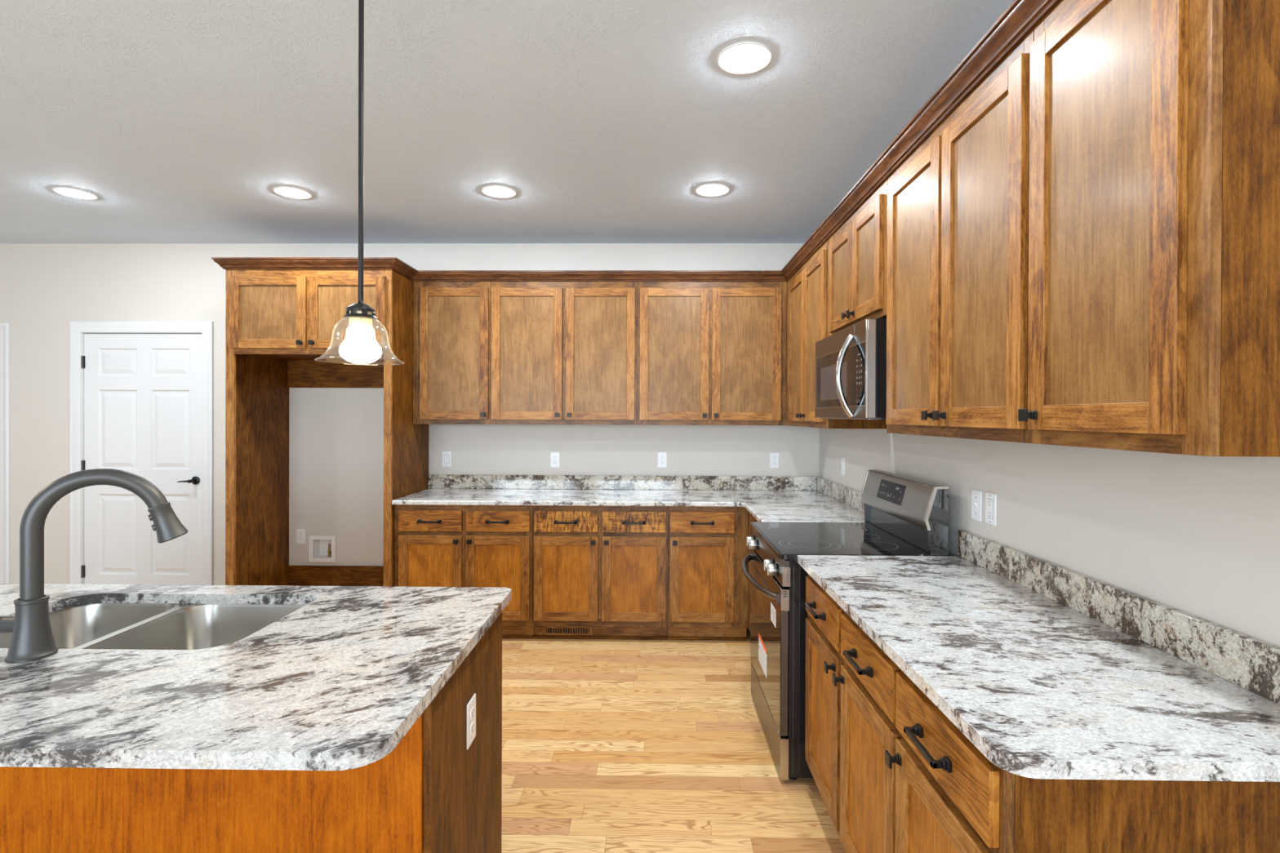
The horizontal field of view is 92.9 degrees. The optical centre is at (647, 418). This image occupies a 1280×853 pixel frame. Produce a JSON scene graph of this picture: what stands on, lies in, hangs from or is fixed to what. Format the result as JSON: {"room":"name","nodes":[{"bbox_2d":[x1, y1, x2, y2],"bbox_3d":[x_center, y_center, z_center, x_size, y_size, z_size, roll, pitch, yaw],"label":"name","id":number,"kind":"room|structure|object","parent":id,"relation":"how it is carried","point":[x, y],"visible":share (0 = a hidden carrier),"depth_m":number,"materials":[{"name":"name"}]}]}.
{"room":"kitchen","nodes":[
{"label":"kitchen","id":0,"kind":"room"},
{"bbox_2d":[0,243,818,613],"bbox_3d":[-2.729,0.061,4.620,8.251,2.743,0.120,0,0,1],"label":"wall","id":1,"kind":"structure","parent":0,"point":[336,434],"depth_m":4.56,"materials":[{"name":"grey paint"}]},
{"bbox_2d":[0,322,10,583],"bbox_3d":[-5.347,0.351,4.649,1.082,2.144,0.138,0,0,1],"label":"door","id":2,"kind":"structure","parent":1,"relation":"in","point":[5,327],"depth_m":4.58,"materials":[{"name":"white paint"}]},
{"bbox_2d":[69,321,213,585],"bbox_3d":[-3.799,0.351,4.608,1.082,2.156,0.176,0,0,1],"label":"door","id":3,"kind":"structure","parent":1,"relation":"in","point":[141,393],"depth_m":4.59,"materials":[{"name":"white paint"}]},
{"bbox_2d":[296,528,305,543],"bbox_3d":[-2.595,0.884,4.558,0.070,0.114,0.007,0,0,1],"label":"outlet","id":4,"kind":"object","parent":1,"relation":"attached to","point":[300,533],"visible":1,"depth_m":4.56,"materials":[{"name":"white plastic"}]},
{"bbox_2d":[308,535,336,562],"bbox_3d":[-2.433,0.978,4.596,0.204,0.201,0.088,0,0,1],"label":"box","id":5,"kind":"object","parent":1,"relation":"attached to","point":[321,548],"visible":0.99,"depth_m":4.55,"materials":[{"name":"white plastic"}]},
{"bbox_2d":[442,451,451,466],"bbox_3d":[-1.496,0.304,4.540,0.070,0.114,0.008,0,0,1],"label":"outlet","id":6,"kind":"object","parent":1,"relation":"attached to","point":[446,455],"visible":1,"depth_m":4.54,"materials":[{"name":"white plastic"}]},
{"bbox_2d":[444,454,448,463],"bbox_3d":[-1.496,0.304,4.538,0.037,0.070,0.003,0,0,1],"label":"receptacle","id":7,"kind":"object","parent":6,"relation":"attached to","point":[446,456],"depth_m":4.54,"materials":[{"name":"white plastic"}]},
{"bbox_2d":[413,280,490,424],"bbox_3d":[-1.359,-0.465,4.360,0.539,1.011,0.354,0,0,1],"label":"upper cabinet","id":8,"kind":"object","parent":1,"relation":"attached to","point":[451,319],"visible":1,"depth_m":4.22,"materials":[{"name":"brown wood"}]},
{"bbox_2d":[550,452,559,467],"bbox_3d":[-0.685,0.308,4.529,0.070,0.114,0.007,0,0,1],"label":"outlet","id":9,"kind":"object","parent":1,"relation":"attached to","point":[554,456],"visible":1,"depth_m":4.53,"materials":[{"name":"white plastic"}]},
{"bbox_2d":[489,280,637,425],"bbox_3d":[-0.577,-0.462,4.349,1.022,1.011,0.354,0,0,1],"label":"upper cabinet","id":10,"kind":"object","parent":1,"relation":"attached to","point":[562,352],"visible":1,"depth_m":4.21,"materials":[{"name":"brown wood"}]},
{"bbox_2d":[428,474,816,490],"bbox_3d":[-0.189,0.476,4.515,2.882,0.104,0.020,0,0,1],"label":"backsplash","id":11,"kind":"structure","parent":1,"relation":"attached to","point":[435,481],"depth_m":4.50,"materials":[{"name":"stone"}]},
{"bbox_2d":[657,452,666,467],"bbox_3d":[0.113,0.308,4.517,0.070,0.114,0.007,0,0,1],"label":"outlet","id":12,"kind":"object","parent":1,"relation":"attached to","point":[662,456],"visible":1,"depth_m":4.52,"materials":[{"name":"white plastic"}]},
{"bbox_2d":[636,280,786,425],"bbox_3d":[0.450,-0.458,4.334,1.030,1.011,0.354,0,0,1],"label":"upper cabinet","id":13,"kind":"object","parent":1,"relation":"attached to","point":[709,353],"visible":0.99,"depth_m":4.20,"materials":[{"name":"brown wood"}]},
{"bbox_2d":[412,0,1060,281],"bbox_3d":[-0.198,-0.976,2.734,2.900,0.062,3.568,0,0,1],"label":"crown molding","id":14,"kind":"structure","parent":13,"relation":"attached to","point":[1020,17],"depth_m":2.28,"materials":[{"name":"brown wood"}]},
{"bbox_2d":[769,453,779,467],"bbox_3d":[0.944,0.311,4.505,0.070,0.114,0.007,0,0,1],"label":"outlet","id":15,"kind":"object","parent":1,"relation":"attached to","point":[774,457],"visible":1,"depth_m":4.50,"materials":[{"name":"white plastic"}]},
{"bbox_2d":[0,0,1013,243],"bbox_3d":[-2.786,-1.344,0.295,8.251,0.100,8.761,0,0,1],"label":"ceiling","id":16,"kind":"structure","parent":0,"point":[605,120],"depth_m":2.58,"materials":[{"name":"grey paint"}]},
{"bbox_2d":[52,186,97,199],"bbox_3d":[-3.318,-1.299,3.530,0.194,0.017,0.194,0,0,1],"label":"recessed light","id":17,"kind":"object","parent":16,"relation":"in","point":[69,192],"visible":1,"depth_m":3.51,"materials":[{"name":"white plastic"}]},
{"bbox_2d":[273,186,311,199],"bbox_3d":[-2.045,-1.295,3.509,0.194,0.017,0.194,0,0,1],"label":"recessed light","id":18,"kind":"object","parent":16,"relation":"in","point":[285,191],"visible":1,"depth_m":3.49,"materials":[{"name":"white plastic"}]},
{"bbox_2d":[338,0,382,364],"bbox_3d":[-0.709,-0.712,1.508,0.202,1.155,0.202,0,0,1],"label":"pendant light","id":19,"kind":"object","parent":16,"relation":"hanging from","point":[359,347],"visible":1,"depth_m":1.50,"materials":[{"name":"glass"}]},
{"bbox_2d":[348,310,372,328],"bbox_3d":[-0.711,-0.248,1.509,0.053,0.048,0.053,0,0,1],"label":"socket","id":20,"kind":"object","parent":19,"relation":"attached to","point":[357,319],"depth_m":1.49,"materials":[{"name":"white"}]},
{"bbox_2d":[481,185,516,198],"bbox_3d":[-0.847,-1.290,3.480,0.194,0.017,0.194,0,0,1],"label":"recessed light","id":21,"kind":"object","parent":16,"relation":"in","point":[495,191],"visible":1,"depth_m":3.46,"materials":[{"name":"white plastic"}]},
{"bbox_2d":[695,183,729,196],"bbox_3d":[0.370,-1.286,3.443,0.194,0.017,0.194,0,0,1],"label":"recessed light","id":22,"kind":"object","parent":16,"relation":"in","point":[707,189],"visible":1,"depth_m":3.42,"materials":[{"name":"white plastic"}]},
{"bbox_2d":[717,41,772,74],"bbox_3d":[0.349,-1.281,2.176,0.194,0.017,0.194,0,0,1],"label":"recessed light","id":23,"kind":"object","parent":16,"relation":"in","point":[744,57],"visible":1,"depth_m":2.16,"materials":[{"name":"white plastic"}]},
{"bbox_2d":[501,613,845,852],"bbox_3d":[-2.796,1.474,0.306,8.251,0.050,8.761,0,0,1],"label":"floor","id":24,"kind":"structure","parent":0,"point":[609,746],"depth_m":2.61,"materials":[{"name":"beige wood"}]},
{"bbox_2d":[0,612,502,852],"bbox_3d":[-1.794,1.006,1.618,2.673,0.884,0.603,0,0,1],"label":"kitchen island","id":25,"kind":"object","parent":24,"relation":"on","point":[431,793],"visible":0.33,"depth_m":1.31,"materials":[{"name":"brown wood"}]},
{"bbox_2d":[0,583,511,770],"bbox_3d":[-1.806,0.549,1.478,2.751,0.030,0.950,0,0,1],"label":"island countertop","id":26,"kind":"structure","parent":25,"relation":"on","point":[336,682],"depth_m":1.24,"materials":[{"name":"stone"}]},
{"bbox_2d":[0,468,188,663],"bbox_3d":[-1.316,0.327,1.410,0.402,0.419,0.100,0,0,-23],"label":"faucet","id":27,"kind":"object","parent":26,"relation":"on","point":[32,639],"visible":1,"depth_m":1.37,"materials":[{"name":"grey metal"}]},
{"bbox_2d":[0,603,305,649],"bbox_3d":[-1.359,0.667,1.633,0.832,0.201,0.505,0,0,1],"label":"sink","id":28,"kind":"object","parent":26,"relation":"in","point":[117,626],"visible":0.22,"depth_m":1.84,"materials":[{"name":"silver metal"}]},
{"bbox_2d":[466,693,475,750],"bbox_3d":[-0.454,0.783,1.573,0.007,0.114,0.070,0,0,1],"label":"outlet","id":29,"kind":"object","parent":25,"relation":"attached to","point":[471,706],"visible":1,"depth_m":1.56,"materials":[{"name":"white plastic"}]},
{"bbox_2d":[470,721,474,736],"bbox_3d":[-0.452,0.802,1.573,0.002,0.028,0.033,0,0,1],"label":"receptacle","id":30,"kind":"object","parent":29,"relation":"attached to","point":[472,723],"depth_m":1.57,"materials":[{"name":"grey plastic"}]},
{"bbox_2d":[470,706,474,720],"bbox_3d":[-0.452,0.763,1.573,0.002,0.028,0.033,0,0,1],"label":"receptacle","id":31,"kind":"object","parent":29,"relation":"attached to","point":[472,708],"depth_m":1.57,"materials":[{"name":"grey plastic"}]},
{"bbox_2d":[211,257,428,586],"bbox_3d":[-2.171,0.208,4.201,1.178,2.456,0.701,0,0,1],"label":"surround","id":32,"kind":"object","parent":24,"relation":"on","point":[286,327],"visible":0.88,"depth_m":4.00,"materials":[{"name":"brown wood"}]},
{"bbox_2d":[394,504,533,639],"bbox_3d":[-1.188,0.998,4.211,0.896,0.884,0.658,0,0,1],"label":"base cabinet","id":33,"kind":"object","parent":24,"relation":"on","point":[435,545],"visible":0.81,"depth_m":3.92,"materials":[{"name":"brown wood"}]},
{"bbox_2d":[391,488,864,522],"bbox_3d":[-0.189,0.546,3.851,2.902,0.030,1.348,0,0,1],"label":"countertop","id":34,"kind":"structure","parent":33,"relation":"on","point":[776,506],"depth_m":3.94,"materials":[{"name":"stone"}]},
{"bbox_2d":[532,505,667,639],"bbox_3d":[-0.300,1.001,4.199,0.875,0.884,0.658,0,0,1],"label":"base cabinet","id":35,"kind":"object","parent":24,"relation":"on","point":[604,569],"visible":0.95,"depth_m":3.91,"materials":[{"name":"brown wood"}]},
{"bbox_2d":[542,626,592,635],"bbox_3d":[-0.521,1.392,3.985,0.325,0.058,0.007,0,0,1],"label":"register","id":36,"kind":"object","parent":35,"relation":"in","point":[547,630],"visible":0.97,"depth_m":3.98,"materials":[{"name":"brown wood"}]},
{"bbox_2d":[667,506,748,640],"bbox_3d":[0.397,1.004,4.189,0.516,0.884,0.658,0,0,1],"label":"base cabinet","id":37,"kind":"object","parent":24,"relation":"on","point":[708,586],"visible":0.93,"depth_m":3.91,"materials":[{"name":"brown wood"}]},
{"bbox_2d":[748,511,758,633],"bbox_3d":[0.951,1.009,3.536,0.609,0.884,0.738,0,0,1],"label":"base cabinet","id":38,"kind":"object","parent":24,"relation":"on","point":[751,518],"visible":0.08,"depth_m":3.85,"materials":[{"name":"brown wood"}]},
{"bbox_2d":[742,469,948,780],"bbox_3d":[0.817,0.859,2.779,0.746,1.188,0.764,0,0,1],"label":"range","id":39,"kind":"object","parent":24,"relation":"on","point":[904,516],"visible":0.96,"depth_m":2.54,"materials":[{"name":"silver metal"}]},
{"bbox_2d":[752,521,928,555],"bbox_3d":[0.834,0.540,2.780,0.587,0.002,0.736,0,0,1],"label":"glass cooktop","id":40,"kind":"object","parent":39,"relation":"in","point":[866,538],"depth_m":2.70,"materials":[{"name":"grey glass"}]},
{"bbox_2d":[804,573,902,852],"bbox_3d":[0.901,1.015,1.934,0.664,0.884,0.923,0,0,1],"label":"base cabinet","id":41,"kind":"object","parent":24,"relation":"on","point":[851,682],"visible":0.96,"depth_m":1.82,"materials":[{"name":"brown wood"}]},
{"bbox_2d":[797,555,1279,782],"bbox_3d":[0.907,0.558,1.680,0.649,0.030,1.431,0,0,1],"label":"countertop","id":42,"kind":"structure","parent":41,"relation":"on","point":[1043,688],"depth_m":1.26,"materials":[{"name":"stone"}]},
{"bbox_2d":[884,671,1279,852],"bbox_3d":[0.891,1.017,1.256,0.664,0.884,0.430,0,0,1],"label":"base cabinet","id":43,"kind":"object","parent":24,"relation":"on","point":[950,798],"visible":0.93,"depth_m":1.04,"materials":[{"name":"brown wood"}]},
{"bbox_2d":[818,427,1279,647],"bbox_3d":[1.273,0.093,0.183,0.120,2.743,8.641,0,0,1],"label":"wall","id":44,"kind":"structure","parent":0,"point":[1197,535],"depth_m":1.58,"materials":[{"name":"grey paint"}]},
{"bbox_2d":[786,238,886,428],"bbox_3d":[1.086,-0.453,3.687,0.357,1.011,1.019,0,0,1],"label":"upper cabinet","id":45,"kind":"object","parent":44,"relation":"attached to","point":[807,289],"visible":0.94,"depth_m":3.58,"materials":[{"name":"brown wood"}]},
{"bbox_2d":[817,476,863,511],"bbox_3d":[1.252,0.484,3.820,0.020,0.104,1.328,0,0,1],"label":"backsplash","id":46,"kind":"structure","parent":44,"relation":"attached to","point":[849,496],"depth_m":3.90,"materials":[{"name":"stone"}]},
{"bbox_2d":[841,457,844,475],"bbox_3d":[1.262,0.311,3.914,0.007,0.114,0.070,0,0,1],"label":"wall switch","id":47,"kind":"object","parent":44,"relation":"attached to","point":[842,459],"visible":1,"depth_m":3.90,"materials":[{"name":"white plastic"}]},
{"bbox_2d":[828,177,888,336],"bbox_3d":[1.073,-0.682,2.774,0.357,0.547,0.801,0,0,1],"label":"upper cabinet","id":48,"kind":"object","parent":44,"relation":"attached to","point":[857,250],"visible":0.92,"depth_m":2.66,"materials":[{"name":"brown wood"}]},
{"bbox_2d":[814,318,886,419],"bbox_3d":[1.019,-0.194,2.760,0.457,0.397,0.764,0,0,1],"label":"microwave","id":49,"kind":"object","parent":48,"relation":"attached to","point":[851,362],"visible":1,"depth_m":2.53,"materials":[{"name":"silver metal"}]},
{"bbox_2d":[885,27,1034,443],"bbox_3d":[1.060,-0.446,1.916,0.357,1.011,0.914,0,0,1],"label":"upper cabinet","id":50,"kind":"object","parent":44,"relation":"attached to","point":[957,243],"visible":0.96,"depth_m":1.75,"materials":[{"name":"brown wood"}]},
{"bbox_2d":[971,488,982,521],"bbox_3d":[1.234,0.327,2.287,0.016,0.114,0.070,0,0,1],"label":"wall switch","id":51,"kind":"object","parent":44,"relation":"attached to","point":[976,495],"visible":1,"depth_m":2.28,"materials":[{"name":"white plastic"}]},
{"bbox_2d":[985,492,996,526],"bbox_3d":[1.237,0.326,2.190,0.008,0.114,0.070,0,0,1],"label":"outlet","id":52,"kind":"object","parent":44,"relation":"attached to","point":[990,498],"visible":1,"depth_m":2.18,"materials":[{"name":"white plastic"}]},
{"bbox_2d":[986,498,992,519],"bbox_3d":[1.235,0.326,2.190,0.003,0.070,0.037,0,0,1],"label":"receptacle","id":53,"kind":"object","parent":52,"relation":"attached to","point":[989,501],"depth_m":2.19,"materials":[{"name":"white plastic"}]},
{"bbox_2d":[958,529,1279,704],"bbox_3d":[1.222,0.493,1.680,0.020,0.104,1.421,0,0,1],"label":"backsplash","id":54,"kind":"structure","parent":44,"relation":"attached to","point":[1251,664],"depth_m":1.47,"materials":[{"name":"stone"}]},
{"bbox_2d":[1017,0,1279,457],"bbox_3d":[1.051,-0.444,1.223,0.357,1.011,0.468,0,0,1],"label":"upper cabinet","id":55,"kind":"object","parent":44,"relation":"attached to","point":[1154,199],"visible":0.99,"depth_m":1.08,"materials":[{"name":"brown wood"}]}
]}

